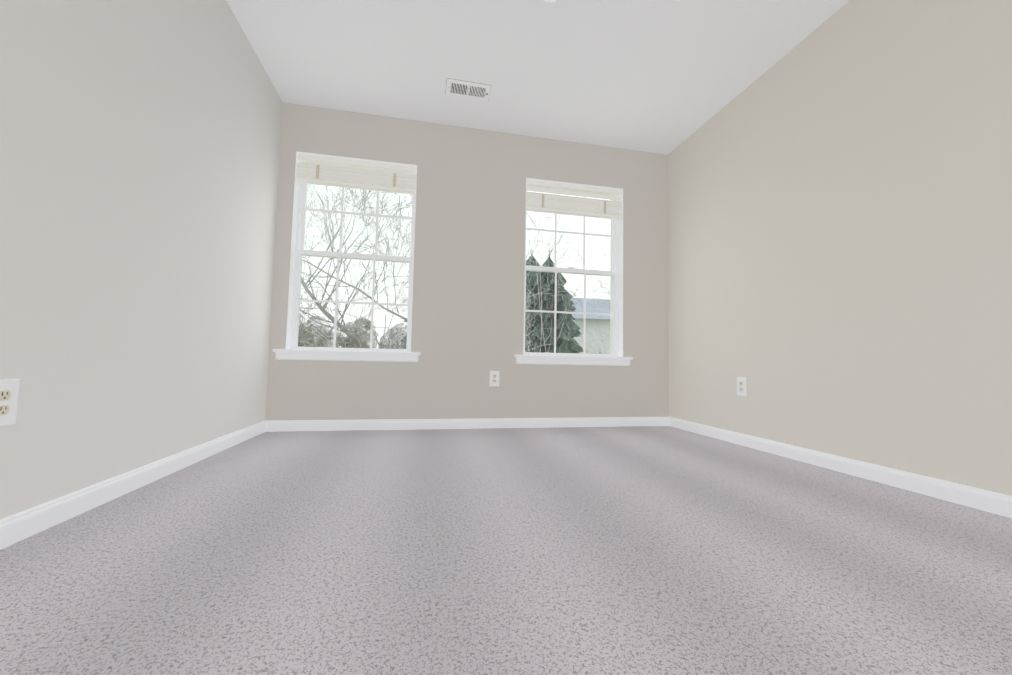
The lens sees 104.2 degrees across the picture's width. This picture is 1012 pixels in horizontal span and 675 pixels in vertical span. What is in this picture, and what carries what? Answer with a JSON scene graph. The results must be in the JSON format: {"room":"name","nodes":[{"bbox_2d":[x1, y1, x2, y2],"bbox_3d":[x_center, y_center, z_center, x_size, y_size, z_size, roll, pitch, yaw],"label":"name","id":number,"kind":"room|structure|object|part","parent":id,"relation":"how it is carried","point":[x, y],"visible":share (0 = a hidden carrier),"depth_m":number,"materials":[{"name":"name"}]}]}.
{"room":"empty bedroom","nodes":[
{"label":"empty bedroom","id":0,"kind":"room"},
{"bbox_2d":[0,0,282,519],"bbox_3d":[-1.355,-0.665,0.887,0.120,2.440,4.532,2,-4,-11],"label":"wall","id":1,"kind":"structure","parent":0,"point":[140,140],"depth_m":1.48,"materials":[{"name":"grey paint"}]},
{"bbox_2d":[0,379,19,425],"bbox_3d":[-1.351,0.175,1.056,0.008,0.124,0.080,2,-4,-11],"label":"electrical outlet","id":2,"kind":"object","parent":1,"relation":"attached to","point":[9,390],"visible":1,"depth_m":1.07,"materials":[{"name":"white plastic"}]},
{"bbox_2d":[0,421,267,549],"bbox_3d":[-1.299,0.513,0.759,0.014,0.076,4.192,2,-4,-11],"label":"baseboard","id":3,"kind":"structure","parent":1,"relation":"attached to","point":[19,526],"depth_m":1.40,"materials":[{"name":"white wood"}]},
{"bbox_2d":[265,102,668,420],"bbox_3d":[-0.148,-0.492,3.316,3.215,2.440,0.240,2,-4,-11],"label":"wall","id":4,"kind":"structure","parent":0,"point":[467,332],"depth_m":3.17,"materials":[{"name":"grey paint"}]},
{"bbox_2d":[273,349,420,361],"bbox_3d":[-1.175,0.139,2.977,1.036,0.076,0.124,2,-4,-11],"label":"window sill","id":5,"kind":"structure","parent":4,"relation":"attached to","point":[328,355],"depth_m":2.92,"materials":[{"name":"white wood"}]},
{"bbox_2d":[286,151,416,351],"bbox_3d":[-1.175,-0.627,3.095,0.886,1.506,0.200,2,-4,-11],"label":"window","id":6,"kind":"structure","parent":4,"relation":"in","point":[297,218],"depth_m":3.08,"materials":[{"name":"white plastic"}]},
{"bbox_3d":[-1.183,-0.286,3.082,0.842,0.772,0.040,2,-4,-11],"label":"window sash","id":7,"kind":"part","parent":6,"relation":"part of","materials":[{"name":"clear glass"}]},
{"bbox_2d":[296,152,416,194],"bbox_3d":[-1.150,-1.274,3.074,0.882,0.212,0.061,2,-4,-11],"label":"window blind","id":8,"kind":"object","parent":6,"relation":"attached to","point":[338,176],"visible":0.98,"depth_m":3.05,"materials":[{"name":"white fabric"}]},
{"bbox_3d":[-1.177,-0.993,3.164,0.842,0.738,0.028,2,-4,-11],"label":"window sash","id":9,"kind":"part","parent":6,"relation":"part of","materials":[{"name":"clear glass"}]},
{"bbox_2d":[268,417,667,431],"bbox_3d":[-0.149,0.680,3.119,3.150,0.076,0.014,2,-4,-11],"label":"baseboard","id":10,"kind":"structure","parent":4,"relation":"attached to","point":[379,424],"depth_m":3.07,"materials":[{"name":"white wood"}]},
{"bbox_2d":[489,371,499,385],"bbox_3d":[-0.092,0.329,3.154,0.079,0.124,0.008,2,-4,-11],"label":"electrical outlet","id":11,"kind":"object","parent":4,"relation":"attached to","point":[494,378],"visible":1,"depth_m":3.15,"materials":[{"name":"white plastic"}]},
{"bbox_2d":[523,178,622,356],"bbox_3d":[0.569,-0.571,3.446,0.886,1.506,0.200,2,-4,-11],"label":"window","id":12,"kind":"structure","parent":4,"relation":"in","point":[618,246],"depth_m":3.47,"materials":[{"name":"white plastic"}]},
{"bbox_3d":[0.560,-0.230,3.433,0.842,0.772,0.040,2,-4,-11],"label":"window sash","id":13,"kind":"part","parent":12,"relation":"part of","materials":[{"name":"clear glass"}]},
{"bbox_3d":[0.566,-0.938,3.516,0.842,0.738,0.028,2,-4,-11],"label":"window sash","id":14,"kind":"part","parent":12,"relation":"part of","materials":[{"name":"clear glass"}]},
{"bbox_2d":[526,179,621,219],"bbox_3d":[0.593,-1.196,3.424,0.882,0.257,0.061,2,-4,-11],"label":"window blind","id":15,"kind":"object","parent":12,"relation":"attached to","point":[569,205],"visible":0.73,"depth_m":3.40,"materials":[{"name":"white fabric"}]},
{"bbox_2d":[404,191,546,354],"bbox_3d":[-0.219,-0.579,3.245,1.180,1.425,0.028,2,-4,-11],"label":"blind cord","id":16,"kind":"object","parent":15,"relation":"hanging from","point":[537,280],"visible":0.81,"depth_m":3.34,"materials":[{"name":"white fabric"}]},
{"bbox_2d":[514,355,632,365],"bbox_3d":[0.568,0.194,3.328,1.036,0.076,0.124,2,-4,-11],"label":"window sill","id":17,"kind":"structure","parent":4,"relation":"attached to","point":[571,360],"depth_m":3.28,"materials":[{"name":"white wood"}]},
{"bbox_2d":[0,426,1011,674],"bbox_3d":[0.254,0.654,1.138,3.415,0.100,4.532,2,-4,-11],"label":"floor","id":18,"kind":"structure","parent":0,"point":[646,550],"depth_m":1.01,"materials":[{"name":"carpet"}]},
{"bbox_2d":[226,0,848,154],"bbox_3d":[0.303,-1.880,1.295,3.415,0.100,4.532,2,-4,-11],"label":"ceiling","id":19,"kind":"structure","parent":0,"point":[666,77],"depth_m":2.48,"materials":[{"name":"white paint"}]},
{"bbox_2d":[445,78,491,100],"bbox_3d":[-0.267,-1.742,2.780,0.312,0.015,0.167,2,-4,-11],"label":"ceiling vent","id":20,"kind":"object","parent":19,"relation":"in","point":[467,89],"visible":1,"depth_m":2.77,"materials":[{"name":"white metal"}]},
{"bbox_2d":[668,0,1011,495],"bbox_3d":[1.913,-0.561,1.546,0.120,2.440,4.532,2,-4,-11],"label":"wall","id":21,"kind":"structure","parent":0,"point":[840,232],"depth_m":1.95,"materials":[{"name":"grey paint"}]},
{"bbox_2d":[737,377,746,395],"bbox_3d":[1.593,0.332,2.665,0.008,0.124,0.080,2,-4,-11],"label":"electrical outlet","id":22,"kind":"object","parent":21,"relation":"attached to","point":[741,387],"visible":1,"depth_m":2.66,"materials":[{"name":"white plastic"}]},
{"bbox_2d":[668,417,1011,517],"bbox_3d":[1.838,0.612,1.392,0.014,0.076,4.192,2,-4,-11],"label":"baseboard","id":23,"kind":"structure","parent":21,"relation":"attached to","point":[988,501],"depth_m":1.86,"materials":[{"name":"white wood"}]},
{"label":"outside","id":24,"kind":"structure","parent":0,"visible":0},
{"bbox_2d":[298,184,609,353],"bbox_3d":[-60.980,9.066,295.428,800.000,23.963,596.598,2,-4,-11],"label":"garden","id":25,"kind":"object","parent":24,"point":[532,305],"depth_m":9.00,"materials":[{"name":"foliage"},{"name":"wood"},{"name":"siding"}]}
]}

